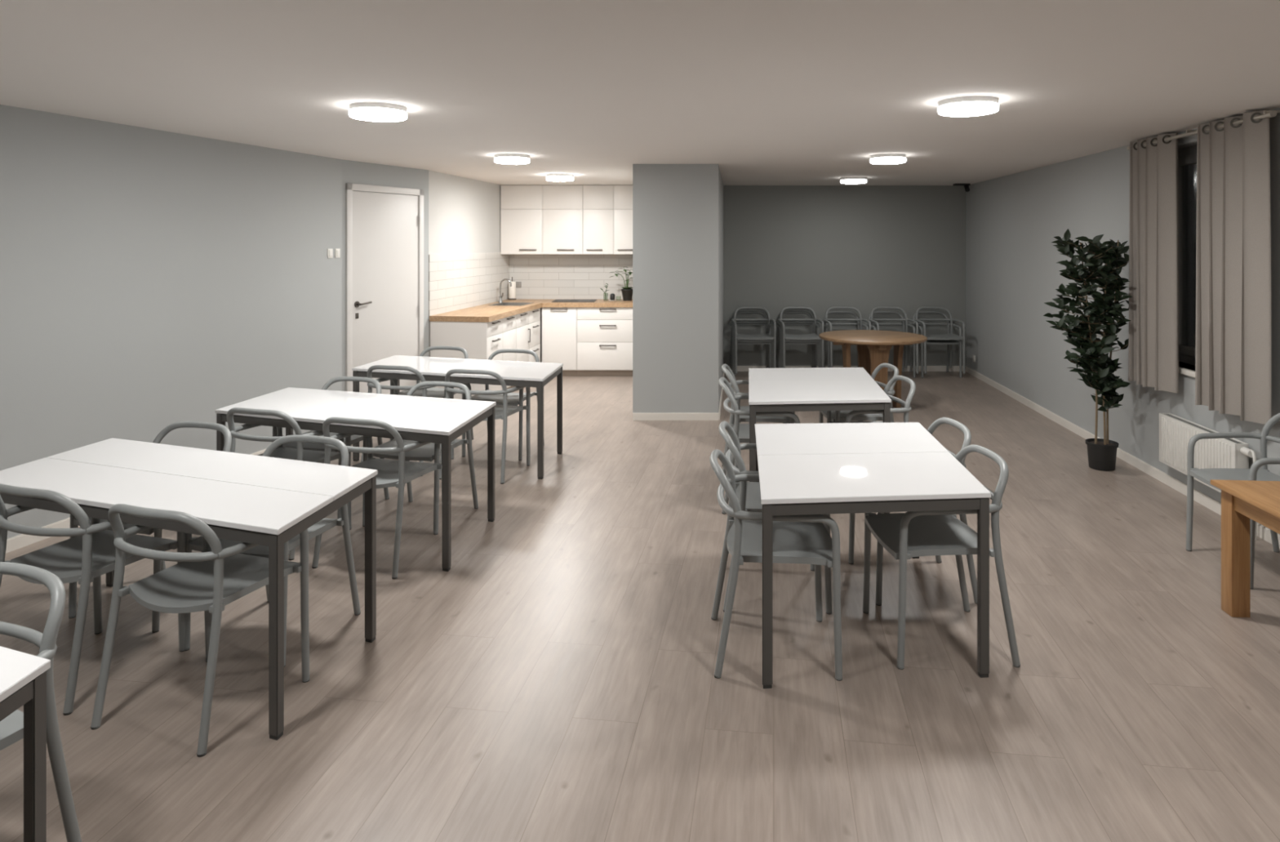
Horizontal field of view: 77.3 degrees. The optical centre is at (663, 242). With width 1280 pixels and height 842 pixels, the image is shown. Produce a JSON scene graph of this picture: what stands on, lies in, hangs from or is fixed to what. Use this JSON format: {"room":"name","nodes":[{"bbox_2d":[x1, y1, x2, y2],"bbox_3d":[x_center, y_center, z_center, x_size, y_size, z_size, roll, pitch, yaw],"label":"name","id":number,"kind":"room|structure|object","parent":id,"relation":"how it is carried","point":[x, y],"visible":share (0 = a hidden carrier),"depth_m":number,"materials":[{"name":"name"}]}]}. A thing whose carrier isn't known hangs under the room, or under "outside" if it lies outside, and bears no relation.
{"room":"communal dining room","nodes":[
{"label":"communal dining room","id":0,"kind":"room"},
{"bbox_2d":[0,104,342,538],"bbox_3d":[-4.022,0.469,2.701,0.120,2.423,9.240,0,0,13],"label":"wall","id":1,"kind":"structure","parent":0,"point":[151,280],"depth_m":5.21,"materials":[{"name":"grey paint"}]},
{"bbox_2d":[5,448,266,553],"bbox_3d":[-3.957,1.645,2.686,0.013,0.070,9.240,0,0,13],"label":"baseboard","id":2,"kind":"structure","parent":1,"relation":"attached to","point":[20,540],"depth_m":4.45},
{"bbox_2d":[327,248,333,257],"bbox_3d":[-2.921,0.095,7.003,0.014,0.082,0.064,0,0,13],"label":"light switch","id":3,"kind":"object","parent":1,"relation":"attached to","point":[330,251],"visible":1,"depth_m":6.99,"materials":[{"name":"white plastic"}]},
{"bbox_2d":[334,248,340,257],"bbox_3d":[-2.897,0.095,7.105,0.014,0.082,0.064,0,0,13],"label":"light switch","id":4,"kind":"object","parent":1,"relation":"attached to","point":[337,251],"visible":1,"depth_m":7.09,"materials":[{"name":"white plastic"}]},
{"bbox_2d":[342,160,428,391],"bbox_3d":[-2.704,0.469,7.720,0.120,2.423,1.133,0,0,25],"label":"wall","id":5,"kind":"structure","parent":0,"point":[353,171],"depth_m":7.67,"materials":[{"name":"grey paint"}]},
{"bbox_2d":[345,182,423,394],"bbox_3d":[-2.633,0.573,7.652,0.067,2.215,1.000,0,0,25],"label":"door","id":6,"kind":"structure","parent":5,"relation":"attached to","point":[384,232],"depth_m":7.61,"materials":[{"name":"wood"}]},
{"bbox_2d":[428,169,500,356],"bbox_3d":[-2.300,0.469,9.443,0.120,2.423,2.474,0,0,8],"label":"wall","id":7,"kind":"structure","parent":0,"point":[464,213],"depth_m":9.07,"materials":[{"name":"white paint"}]},
{"bbox_2d":[428,252,509,319],"bbox_3d":[-2.236,0.459,9.434,0.009,0.669,2.474,0,0,8],"label":"wall tiles","id":8,"kind":"structure","parent":7,"relation":"attached to","point":[460,281],"depth_m":9.14,"materials":[{"name":"white tile"}]},
{"bbox_2d":[540,307,542,362],"bbox_3d":[-1.272,0.469,10.720,1.993,2.423,0.120,0,0,0],"label":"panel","id":9,"kind":"structure","parent":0,"point":[540,308],"depth_m":10.66,"materials":[{"name":"white paint"}]},
{"bbox_2d":[500,185,542,253],"bbox_3d":[-1.837,-0.294,10.465,0.538,0.889,0.370,0,0,0],"label":"upper cabinet","id":10,"kind":"object","parent":9,"relation":"attached to","point":[521,206],"visible":1,"depth_m":10.31,"materials":[{"name":"laminate"}]},
{"bbox_2d":[542,185,582,253],"bbox_3d":[-1.307,-0.294,10.465,0.520,0.889,0.370,0,0,0],"label":"upper cabinet","id":11,"kind":"object","parent":9,"relation":"attached to","point":[562,205],"visible":0.99,"depth_m":10.31,"materials":[{"name":"laminate"}]},
{"bbox_2d":[509,253,632,298],"bbox_3d":[-1.177,0.464,10.655,1.763,0.658,0.009,0,0,0],"label":"wall tiles","id":12,"kind":"structure","parent":9,"relation":"attached to","point":[541,276],"depth_m":10.65,"materials":[{"name":"white tile"}]},
{"bbox_2d":[515,281,521,287],"bbox_3d":[-1.935,0.560,10.644,0.076,0.080,0.014,0,0,0],"label":"wall socket","id":13,"kind":"object","parent":12,"relation":"attached to","point":[518,284],"visible":0.86,"depth_m":10.64,"materials":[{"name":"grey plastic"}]},
{"bbox_2d":[582,185,613,253],"bbox_3d":[-0.849,-0.294,10.465,0.395,0.889,0.370,0,0,0],"label":"upper cabinet","id":14,"kind":"object","parent":9,"relation":"attached to","point":[597,200],"visible":0.98,"depth_m":10.31,"materials":[{"name":"laminate"}]},
{"bbox_2d":[613,185,632,253],"bbox_3d":[-0.475,-0.294,10.465,0.349,0.889,0.370,0,0,0],"label":"upper cabinet","id":15,"kind":"object","parent":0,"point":[623,194],"visible":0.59,"depth_m":10.31,"materials":[{"name":"laminate"}]},
{"bbox_2d":[0,371,1279,841],"bbox_3d":[-0.500,1.740,4.397,9.800,0.120,13.005,0,0,0],"label":"floor","id":16,"kind":"structure","parent":0,"point":[557,682],"depth_m":3.07,"materials":[{"name":"laminate"}]},
{"bbox_2d":[0,645,50,841],"bbox_3d":[-2.189,1.323,1.786,1.900,0.715,0.677,0,0,21],"label":"dining table","id":17,"kind":"object","parent":16,"relation":"on","point":[23,675],"visible":1,"depth_m":1.82,"materials":[{"name":"white laminate"}]},
{"bbox_2d":[0,561,81,841],"bbox_3d":[-1.845,1.286,1.984,0.542,0.788,0.514,0,0,20],"label":"armchair","id":18,"kind":"object","parent":16,"relation":"on","point":[11,727],"visible":0.83,"depth_m":2.07,"materials":[{"name":"grey plastic"}]},
{"bbox_2d":[0,483,185,715],"bbox_3d":[-2.282,1.286,3.148,0.542,0.788,0.514,0,0,18],"label":"armchair","id":19,"kind":"object","parent":16,"relation":"on","point":[84,557],"visible":0.73,"depth_m":3.05,"materials":[{"name":"grey plastic"}]},
{"bbox_2d":[68,421,231,632],"bbox_3d":[-2.361,1.286,3.749,0.542,0.788,0.514,0,0,16],"label":"armchair","id":20,"kind":"object","parent":16,"relation":"on","point":[158,565],"visible":0.22,"depth_m":3.59,"materials":[{"name":"grey plastic"}]},
{"bbox_2d":[0,437,377,740],"bbox_3d":[-2.014,1.323,3.322,1.768,0.715,0.716,0,0,19],"label":"dining table","id":21,"kind":"object","parent":16,"relation":"on","point":[268,501],"visible":0.96,"depth_m":3.16,"materials":[{"name":"white laminate"}]},
{"bbox_2d":[90,503,310,756],"bbox_3d":[-1.672,1.286,2.918,0.542,0.788,0.514,0,0,18],"label":"armchair","id":22,"kind":"object","parent":16,"relation":"on","point":[207,580],"visible":0.87,"depth_m":2.81,"materials":[{"name":"grey plastic"}]},
{"bbox_2d":[184,435,360,666],"bbox_3d":[-1.680,1.286,3.464,0.542,0.788,0.514,0,0,16],"label":"armchair","id":23,"kind":"object","parent":16,"relation":"on","point":[194,543],"visible":0.3,"depth_m":3.53,"materials":[{"name":"grey plastic"}]},
{"bbox_2d":[226,407,351,559],"bbox_3d":[-2.140,1.286,4.529,0.542,0.788,0.514,0,0,16],"label":"armchair","id":24,"kind":"object","parent":16,"relation":"on","point":[299,453],"visible":0.46,"depth_m":4.42,"materials":[{"name":"grey plastic"}]},
{"bbox_2d":[272,376,389,519],"bbox_3d":[-2.108,1.286,5.089,0.542,0.788,0.514,0,0,16],"label":"armchair","id":25,"kind":"object","parent":16,"relation":"on","point":[354,438],"visible":0.18,"depth_m":5.12,"materials":[{"name":"grey plastic"}]},
{"bbox_2d":[214,386,496,571],"bbox_3d":[-1.791,1.323,4.728,1.751,0.715,0.755,0,0,20],"label":"dining table","id":26,"kind":"object","parent":16,"relation":"on","point":[442,420],"visible":0.74,"depth_m":4.56,"materials":[{"name":"white laminate"}]},
{"bbox_2d":[311,416,441,578],"bbox_3d":[-1.513,1.286,4.294,0.542,0.788,0.514,0,0,16],"label":"armchair","id":27,"kind":"object","parent":16,"relation":"on","point":[391,473],"visible":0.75,"depth_m":4.12,"materials":[{"name":"grey plastic"}]},
{"bbox_2d":[360,364,453,475],"bbox_3d":[-1.932,1.286,6.041,0.542,0.788,0.514,0,0,13],"label":"armchair","id":28,"kind":"object","parent":16,"relation":"on","point":[371,385],"visible":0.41,"depth_m":5.83,"materials":[{"name":"grey plastic"}]},
{"bbox_2d":[362,381,478,534],"bbox_3d":[-1.480,1.286,4.904,0.542,0.788,0.514,0,0,16],"label":"armchair","id":29,"kind":"object","parent":16,"relation":"on","point":[430,451],"visible":0.44,"depth_m":4.83,"materials":[{"name":"grey plastic"}]},
{"bbox_2d":[390,346,473,439],"bbox_3d":[-1.921,1.286,6.656,0.542,0.788,0.514,0,0,13],"label":"armchair","id":30,"kind":"object","parent":16,"relation":"on","point":[431,392],"visible":0.23,"depth_m":6.70,"materials":[{"name":"grey plastic"}]},
{"bbox_2d":[351,355,563,479],"bbox_3d":[-1.579,1.323,6.263,1.733,0.715,0.711,0,0,17],"label":"dining table","id":31,"kind":"object","parent":16,"relation":"on","point":[541,373],"visible":0.82,"depth_m":6.12,"materials":[{"name":"white laminate"}]},
{"bbox_2d":[430,318,502,399],"bbox_3d":[-2.053,1.244,8.400,0.638,0.872,0.469,0,0,8],"label":"base cabinet","id":32,"kind":"object","parent":16,"relation":"on","point":[480,340],"visible":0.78,"depth_m":8.18,"materials":[{"name":"laminate"}]},
{"bbox_2d":[429,298,632,322],"bbox_3d":[-1.352,0.780,9.382,2.106,0.055,2.532,0,0,0],"label":"countertop","id":33,"kind":"structure","parent":32,"relation":"on","point":[483,313],"depth_m":9.16,"materials":[{"name":"brown wood"}]},
{"bbox_2d":[498,278,511,302],"bbox_3d":[-2.006,0.604,10.056,0.173,0.299,0.102,0,0,8],"label":"tap","id":34,"kind":"object","parent":33,"relation":"on","point":[508,280],"visible":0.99,"depth_m":10.07,"materials":[{"name":"silver metal"}]},
{"bbox_2d":[488,302,532,306],"bbox_3d":[-1.861,0.831,9.768,0.420,0.164,0.480,0,0,8],"label":"sink","id":35,"kind":"object","parent":33,"relation":"in","point":[517,304],"visible":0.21,"depth_m":9.97,"materials":[{"name":"metal"}]},
{"bbox_2d":[507,276,516,299],"bbox_3d":[-2.000,0.602,10.540,0.110,0.302,0.110,0,0,0],"label":"paper towel roll","id":36,"kind":"object","parent":33,"relation":"on","point":[512,290],"visible":0.94,"depth_m":10.50,"materials":[{"name":"paper"}]},
{"bbox_2d":[551,299,596,302],"bbox_3d":[-1.150,0.750,10.300,0.540,0.007,0.420,0,0,0],"label":"cooktop","id":37,"kind":"object","parent":33,"relation":"in","point":[554,300],"visible":1,"depth_m":10.23,"materials":[{"name":"black glass"}]},
{"bbox_2d":[600,283,608,300],"bbox_3d":[-0.767,0.638,10.359,0.140,0.231,0.071,0,0,0],"label":"glass vase","id":38,"kind":"object","parent":33,"relation":"on","point":[605,295],"visible":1,"depth_m":10.34,"materials":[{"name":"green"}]},
{"bbox_2d":[608,293,616,301],"bbox_3d":[-0.665,0.705,10.330,0.100,0.096,0.100,0,0,0],"label":"jar","id":39,"kind":"object","parent":33,"relation":"on","point":[612,295],"visible":1,"depth_m":10.30,"materials":[{"name":"glass"}]},
{"bbox_2d":[615,295,621,300],"bbox_3d":[-0.590,0.723,10.360,0.068,0.060,0.067,0,0,0],"label":"tumbler","id":40,"kind":"object","parent":33,"relation":"on","point":[618,297],"visible":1,"depth_m":10.34,"materials":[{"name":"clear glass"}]},
{"bbox_2d":[609,266,632,300],"bbox_3d":[-0.540,0.535,10.373,0.353,0.437,0.216,0,0,0],"label":"potted plant","id":41,"kind":"object","parent":33,"relation":"on","point":[627,292],"visible":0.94,"depth_m":10.34,"materials":[{"name":"green plant"}]},
{"bbox_2d":[439,368,530,484],"bbox_3d":[-1.307,1.286,5.858,0.542,0.788,0.514,0,0,13],"label":"armchair","id":42,"kind":"object","parent":16,"relation":"on","point":[503,411],"visible":0.64,"depth_m":5.66,"materials":[{"name":"grey plastic"}]},
{"bbox_2d":[462,348,544,460],"bbox_3d":[-1.289,1.286,6.461,0.542,0.788,0.514,0,0,13],"label":"armchair","id":43,"kind":"object","parent":16,"relation":"on","point":[513,398],"visible":0.44,"depth_m":6.31,"materials":[{"name":"grey plastic"}]},
{"bbox_2d":[501,314,516,388],"bbox_3d":[-1.988,1.244,8.862,0.638,0.872,0.461,0,0,8],"label":"base cabinet","id":44,"kind":"object","parent":16,"relation":"on","point":[509,323],"visible":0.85,"depth_m":8.82,"materials":[{"name":"laminate"}]},
{"bbox_2d":[511,311,530,387],"bbox_3d":[-1.923,1.244,9.321,0.638,0.872,0.461,0,0,8],"label":"base cabinet","id":45,"kind":"object","parent":16,"relation":"on","point":[522,319],"visible":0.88,"depth_m":9.28,"materials":[{"name":"laminate"}]},
{"bbox_2d":[528,307,540,362],"bbox_3d":[-1.858,1.244,9.779,0.638,0.872,0.461,0,0,8],"label":"base cabinet","id":46,"kind":"object","parent":16,"relation":"on","point":[535,314],"visible":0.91,"depth_m":9.71,"materials":[{"name":"laminate"}]},
{"bbox_2d":[542,306,577,376],"bbox_3d":[-1.310,1.244,10.295,0.437,0.872,0.670,0,0,0],"label":"base cabinet","id":47,"kind":"object","parent":16,"relation":"on","point":[559,324],"visible":0.88,"depth_m":9.99,"materials":[{"name":"laminate"}]},
{"bbox_2d":[577,306,632,376],"bbox_3d":[-0.703,1.244,10.295,0.772,0.872,0.670,0,0,0],"label":"base cabinet","id":48,"kind":"object","parent":16,"relation":"on","point":[604,334],"visible":0.87,"depth_m":9.99,"materials":[{"name":"laminate"}]},
{"bbox_2d":[728,311,772,373],"bbox_3d":[1.102,1.286,10.171,0.542,0.788,0.514,0,0,0],"label":"armchair","id":49,"kind":"object","parent":16,"relation":"on","point":[741,312],"visible":0.62,"depth_m":10.31,"materials":[{"name":"grey plastic"}]},
{"bbox_2d":[729,309,773,375],"bbox_3d":[1.114,1.254,10.132,0.542,0.788,0.514,0,0,0],"label":"armchair","id":50,"kind":"object","parent":49,"relation":"on","point":[740,310],"visible":0.69,"depth_m":10.20,"materials":[{"name":"grey plastic"}]},
{"bbox_2d":[731,306,776,373],"bbox_3d":[1.126,1.222,10.093,0.542,0.788,0.514,0,0,0],"label":"armchair","id":51,"kind":"object","parent":50,"relation":"on","point":[766,335],"visible":0.91,"depth_m":10.01,"materials":[{"name":"grey plastic"}]},
{"bbox_2d":[721,364,795,477],"bbox_3d":[0.672,1.286,5.771,0.514,0.788,0.542,0,0,2],"label":"armchair","id":52,"kind":"object","parent":16,"relation":"on","point":[725,367],"visible":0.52,"depth_m":5.58,"materials":[{"name":"grey plastic"}]},
{"bbox_2d":[718,377,799,514],"bbox_3d":[0.612,1.286,5.191,0.514,0.788,0.542,0,0,2],"label":"armchair","id":53,"kind":"object","parent":16,"relation":"on","point":[742,430],"visible":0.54,"depth_m":4.99,"materials":[{"name":"grey plastic"}]},
{"bbox_2d":[718,421,831,613],"bbox_3d":[0.522,1.286,3.876,0.514,0.788,0.542,0,0,2],"label":"armchair","id":54,"kind":"object","parent":16,"relation":"on","point":[748,493],"visible":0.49,"depth_m":3.69,"materials":[{"name":"grey plastic"}]},
{"bbox_2d":[709,448,842,680],"bbox_3d":[0.447,1.286,3.326,0.514,0.788,0.542,0,0,2],"label":"armchair","id":55,"kind":"object","parent":16,"relation":"on","point":[805,539],"visible":0.86,"depth_m":3.17,"materials":[{"name":"grey plastic"}]},
{"bbox_2d":[775,311,819,368],"bbox_3d":[1.694,1.286,10.171,0.542,0.788,0.514,0,0,0],"label":"armchair","id":56,"kind":"object","parent":16,"relation":"on","point":[787,312],"visible":0.62,"depth_m":10.31,"materials":[{"name":"grey plastic"}]},
{"bbox_2d":[776,309,821,368],"bbox_3d":[1.706,1.254,10.132,0.542,0.788,0.514,0,0,0],"label":"armchair","id":57,"kind":"object","parent":56,"relation":"on","point":[778,322],"visible":0.7,"depth_m":10.27,"materials":[{"name":"grey plastic"}]},
{"bbox_2d":[777,306,823,368],"bbox_3d":[1.718,1.222,10.093,0.542,0.788,0.514,0,0,0],"label":"armchair","id":58,"kind":"object","parent":57,"relation":"on","point":[813,335],"visible":0.9,"depth_m":10.10,"materials":[{"name":"grey plastic"}]},
{"bbox_2d":[748,367,891,513],"bbox_3d":[1.027,1.323,5.518,0.880,0.715,1.437,0,0,6],"label":"dining table","id":59,"kind":"object","parent":16,"relation":"on","point":[828,388],"visible":0.72,"depth_m":5.15,"materials":[{"name":"white laminate"}]},
{"bbox_2d":[822,311,868,367],"bbox_3d":[2.290,1.286,10.171,0.542,0.788,0.514,0,0,0],"label":"armchair","id":60,"kind":"object","parent":16,"relation":"on","point":[858,323],"visible":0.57,"depth_m":10.32,"materials":[{"name":"grey plastic"}]},
{"bbox_2d":[823,306,871,367],"bbox_3d":[2.302,1.222,10.093,0.542,0.788,0.514,0,0,0],"label":"armchair","id":61,"kind":"object","parent":60,"relation":"on","point":[826,319],"visible":0.61,"depth_m":10.26,"materials":[{"name":"grey plastic"}]},
{"bbox_2d":[819,362,898,422],"bbox_3d":[1.423,1.286,5.816,0.514,0.788,0.542,0,0,-2],"label":"armchair","id":62,"kind":"object","parent":16,"relation":"on","point":[837,415],"visible":0.41,"depth_m":5.68,"materials":[{"name":"grey plastic"}]},
{"bbox_2d":[826,375,915,422],"bbox_3d":[1.368,1.286,5.261,0.514,0.788,0.542,0,0,-2],"label":"armchair","id":63,"kind":"object","parent":16,"relation":"on","point":[907,408],"visible":0.37,"depth_m":5.07,"materials":[{"name":"grey plastic"}]},
{"bbox_2d":[755,422,991,688],"bbox_3d":[0.868,1.323,3.651,0.886,0.715,1.376,0,0,5],"label":"dining table","id":64,"kind":"object","parent":16,"relation":"on","point":[802,468],"visible":0.89,"depth_m":3.23,"materials":[{"name":"white laminate"}]},
{"bbox_2d":[818,329,927,408],"bbox_3d":[2.130,1.315,8.180,1.070,0.730,1.070,0,0,0],"label":"round table","id":65,"kind":"object","parent":16,"relation":"on","point":[873,347],"visible":0.77,"depth_m":8.08,"materials":[{"name":"brown wood"}]},
{"bbox_2d":[866,311,915,377],"bbox_3d":[2.873,1.286,10.171,0.542,0.788,0.514,0,0,0],"label":"armchair","id":66,"kind":"object","parent":16,"relation":"on","point":[875,312],"visible":0.54,"depth_m":10.34,"materials":[{"name":"grey plastic"}]},
{"bbox_2d":[869,306,918,373],"bbox_3d":[2.885,1.222,10.093,0.542,0.788,0.514,0,0,0],"label":"armchair","id":67,"kind":"object","parent":66,"relation":"on","point":[872,319],"visible":0.59,"depth_m":10.26,"materials":[{"name":"grey plastic"}]},
{"bbox_2d":[848,417,977,605],"bbox_3d":[1.223,1.286,3.961,0.514,0.788,0.542,0,0,-2],"label":"armchair","id":68,"kind":"object","parent":16,"relation":"on","point":[967,437],"visible":0.2,"depth_m":3.74,"materials":[{"name":"grey plastic"}]},
{"bbox_2d":[909,311,961,377],"bbox_3d":[3.448,1.286,10.171,0.542,0.788,0.514,0,0,0],"label":"armchair","id":69,"kind":"object","parent":16,"relation":"on","point":[948,342],"visible":0.77,"depth_m":10.04,"materials":[{"name":"grey plastic"}]},
{"bbox_2d":[912,306,965,373],"bbox_3d":[3.460,1.222,10.093,0.542,0.788,0.514,0,0,0],"label":"armchair","id":70,"kind":"object","parent":69,"relation":"on","point":[950,335],"visible":0.89,"depth_m":10.01,"materials":[{"name":"grey plastic"}]},
{"bbox_2d":[862,444,1020,669],"bbox_3d":[1.161,1.286,3.406,0.514,0.788,0.542,0,0,-2],"label":"armchair","id":71,"kind":"object","parent":16,"relation":"on","point":[904,535],"visible":0.75,"depth_m":3.26,"materials":[{"name":"grey plastic"}]},
{"bbox_2d":[1043,228,1133,471],"bbox_3d":[3.169,0.788,5.933,0.665,1.784,0.646,0,0,6],"label":"potted tree","id":72,"kind":"object","parent":16,"relation":"on","point":[1101,452],"visible":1,"depth_m":5.87,"materials":[{"name":"green plant"}]},
{"bbox_2d":[1186,413,1279,589],"bbox_3d":[3.091,1.286,4.119,0.514,0.788,0.542,0,0,2],"label":"armchair","id":73,"kind":"object","parent":16,"relation":"on","point":[1254,473],"visible":0.77,"depth_m":4.32,"materials":[{"name":"grey plastic"}]},
{"bbox_2d":[1210,479,1279,617],"bbox_3d":[2.813,1.387,3.151,0.660,0.585,1.050,0,0,4],"label":"table","id":74,"kind":"object","parent":16,"relation":"on","point":[1242,500],"visible":1,"depth_m":3.58,"materials":[{"name":"brown wood"}]},
{"bbox_2d":[0,0,1279,185],"bbox_3d":[-0.500,-0.803,4.397,9.800,0.120,13.005,0,0,0],"label":"ceiling","id":75,"kind":"structure","parent":0,"point":[766,92],"depth_m":3.53,"materials":[{"name":"paint"}]},
{"bbox_2d":[349,102,407,121],"bbox_3d":[-1.565,-0.710,4.383,0.300,0.067,0.300,0,0,0],"label":"ceiling lamp","id":76,"kind":"object","parent":75,"relation":"attached to","point":[366,111],"visible":1,"depth_m":4.28,"materials":[{"name":"white plastic"}]},
{"bbox_2d":[350,113,405,121],"bbox_3d":[-1.565,-0.680,4.383,0.287,0.008,0.287,0,0,0],"label":"diffuser","id":77,"kind":"object","parent":76,"relation":"attached to","point":[366,117],"depth_m":4.34,"materials":[{"name":"white plastic"}]},
{"bbox_2d":[493,153,529,164],"bbox_3d":[-1.297,-0.710,6.827,0.300,0.067,0.300,0,0,0],"label":"ceiling lamp","id":78,"kind":"object","parent":75,"relation":"attached to","point":[504,158],"visible":1,"depth_m":6.71,"materials":[{"name":"white plastic"}]},
{"bbox_2d":[494,160,528,164],"bbox_3d":[-1.297,-0.680,6.827,0.287,0.008,0.287,0,0,0],"label":"diffuser","id":79,"kind":"object","parent":78,"relation":"attached to","point":[498,162],"depth_m":6.78,"materials":[{"name":"white plastic"}]},
{"bbox_2d":[546,173,573,181],"bbox_3d":[-1.139,-0.710,8.765,0.300,0.067,0.300,0,0,0],"label":"ceiling lamp","id":80,"kind":"object","parent":75,"relation":"attached to","point":[557,176],"visible":1,"depth_m":8.65,"materials":[{"name":"white plastic"}]},
{"bbox_2d":[546,178,573,181],"bbox_3d":[-1.139,-0.680,8.765,0.287,0.008,0.287,0,0,0],"label":"diffuser","id":81,"kind":"object","parent":80,"relation":"attached to","point":[552,180],"depth_m":8.69,"materials":[{"name":"white plastic"}]},
{"bbox_2d":[840,176,866,183],"bbox_3d":[2.171,-0.710,9.161,0.300,0.067,0.300,0,0,0],"label":"ceiling lamp","id":82,"kind":"object","parent":75,"relation":"attached to","point":[849,180],"visible":1,"depth_m":9.04,"materials":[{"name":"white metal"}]},
{"bbox_2d":[841,182,866,183],"bbox_3d":[2.171,-0.680,9.161,0.287,0.008,0.287,0,0,0],"label":"diffuser","id":83,"kind":"object","parent":82,"relation":"attached to","point":[842,182],"depth_m":9.11,"materials":[{"name":"white plastic"}]},
{"bbox_2d":[870,153,906,164],"bbox_3d":[1.912,-0.710,6.830,0.300,0.067,0.300,0,0,0],"label":"ceiling lamp","id":84,"kind":"object","parent":75,"relation":"attached to","point":[882,158],"visible":1,"depth_m":6.71,"materials":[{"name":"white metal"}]},
{"bbox_2d":[871,160,905,164],"bbox_3d":[1.912,-0.680,6.830,0.287,0.008,0.287,0,0,0],"label":"diffuser","id":85,"kind":"object","parent":84,"relation":"attached to","point":[872,162],"depth_m":6.78,"materials":[{"name":"white plastic"}]},
{"bbox_2d":[953,183,970,191],"bbox_3d":[3.765,-0.691,10.116,0.190,0.103,0.095,0,0,0],"label":"security camera","id":86,"kind":"object","parent":75,"relation":"attached to","point":[966,185],"visible":1,"depth_m":10.08,"materials":[{"name":"black plastic"}]},
{"bbox_2d":[937,95,999,116],"bbox_3d":[1.596,-0.710,4.200,0.300,0.067,0.300,0,0,0],"label":"ceiling lamp","id":87,"kind":"object","parent":75,"relation":"attached to","point":[974,105],"visible":1,"depth_m":4.09,"materials":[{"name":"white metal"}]},
{"bbox_2d":[939,107,997,116],"bbox_3d":[1.596,-0.680,4.200,0.287,0.008,0.287,0,0,0],"label":"diffuser","id":88,"kind":"object","parent":87,"relation":"attached to","point":[950,112],"depth_m":4.16,"materials":[{"name":"white plastic"}]},
{"bbox_2d":[632,164,723,412],"bbox_3d":[0.244,0.469,9.115,1.078,2.423,3.090,0,0,0],"label":"wall partition","id":89,"kind":"structure","parent":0,"point":[677,209],"depth_m":7.57,"materials":[{"name":"grey paint"}]},
{"bbox_2d":[632,412,718,420],"bbox_3d":[0.110,1.645,7.564,0.810,0.070,0.013,0,0,0],"label":"baseboard","id":90,"kind":"structure","parent":89,"relation":"attached to","point":[636,415],"depth_m":7.56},
{"bbox_2d":[718,371,724,419],"bbox_3d":[0.655,1.645,9.009,0.013,0.070,2.892,0,0,5],"label":"baseboard","id":91,"kind":"structure","parent":89,"relation":"attached to","point":[723,375],"depth_m":8.20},
{"bbox_2d":[723,185,965,365],"bbox_3d":[2.150,0.469,10.510,3.900,2.423,0.120,0,0,0],"label":"wall","id":92,"kind":"structure","parent":0,"point":[820,248],"depth_m":10.45,"materials":[{"name":"grey paint"}]},
{"bbox_2d":[728,365,963,371],"bbox_3d":[2.355,1.645,10.444,3.150,0.070,0.013,0,0,0],"label":"baseboard","id":93,"kind":"structure","parent":92,"relation":"attached to","point":[740,368],"depth_m":10.44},
{"bbox_2d":[965,107,1279,534],"bbox_3d":[3.516,0.469,4.311,0.260,2.423,12.507,0,0,5],"label":"wall","id":94,"kind":"structure","parent":0,"point":[1013,220],"depth_m":7.47,"materials":[{"name":"grey paint"}]},
{"bbox_2d":[964,365,1279,548],"bbox_3d":[3.381,1.645,4.323,0.013,0.070,12.306,0,0,5],"label":"baseboard","id":95,"kind":"structure","parent":94,"relation":"attached to","point":[1264,532],"depth_m":6.00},
{"bbox_2d":[1177,145,1197,377],"bbox_3d":[3.551,0.107,5.243,0.220,1.535,1.164,0,0,5],"label":"window","id":96,"kind":"structure","parent":94,"relation":"in","point":[1187,157],"depth_m":5.57,"materials":[{"name":"glass"}]},
{"bbox_2d":[1126,110,1279,151],"bbox_3d":[3.396,-0.707,5.092,0.121,0.063,1.590,0,0,5],"label":"curtain rod","id":97,"kind":"object","parent":94,"relation":"attached to","point":[1266,113],"visible":0.67,"depth_m":4.75,"materials":[{"name":"metal"}]},
{"bbox_2d":[1128,132,1178,393],"bbox_3d":[3.390,0.139,5.570,0.120,1.734,0.529,0,0,5],"label":"curtain","id":98,"kind":"object","parent":97,"relation":"hanging from","point":[1153,202],"visible":1,"depth_m":5.52,"materials":[{"name":"fabric"}]},
{"bbox_2d":[1195,110,1271,424],"bbox_3d":[3.311,0.139,4.689,0.114,1.734,0.617,0,0,5],"label":"curtain","id":99,"kind":"object","parent":97,"relation":"hanging from","point":[1233,355],"visible":1,"depth_m":4.64,"materials":[{"name":"fabric"}]},
{"bbox_2d":[1159,413,1257,540],"bbox_3d":[3.393,1.423,4.989,0.109,0.515,0.969,0,0,5],"label":"radiator","id":100,"kind":"object","parent":94,"relation":"attached to","point":[1175,432],"visible":0.63,"depth_m":5.03,"materials":[{"name":"metal"}]},
{"bbox_2d":[1164,413,1241,443],"bbox_3d":[3.387,1.192,5.054,0.043,0.046,0.820,0,0,5],"label":"grille","id":101,"kind":"object","parent":100,"relation":"attached to","point":[1188,428],"depth_m":5.11,"materials":[{"name":"white metal"}]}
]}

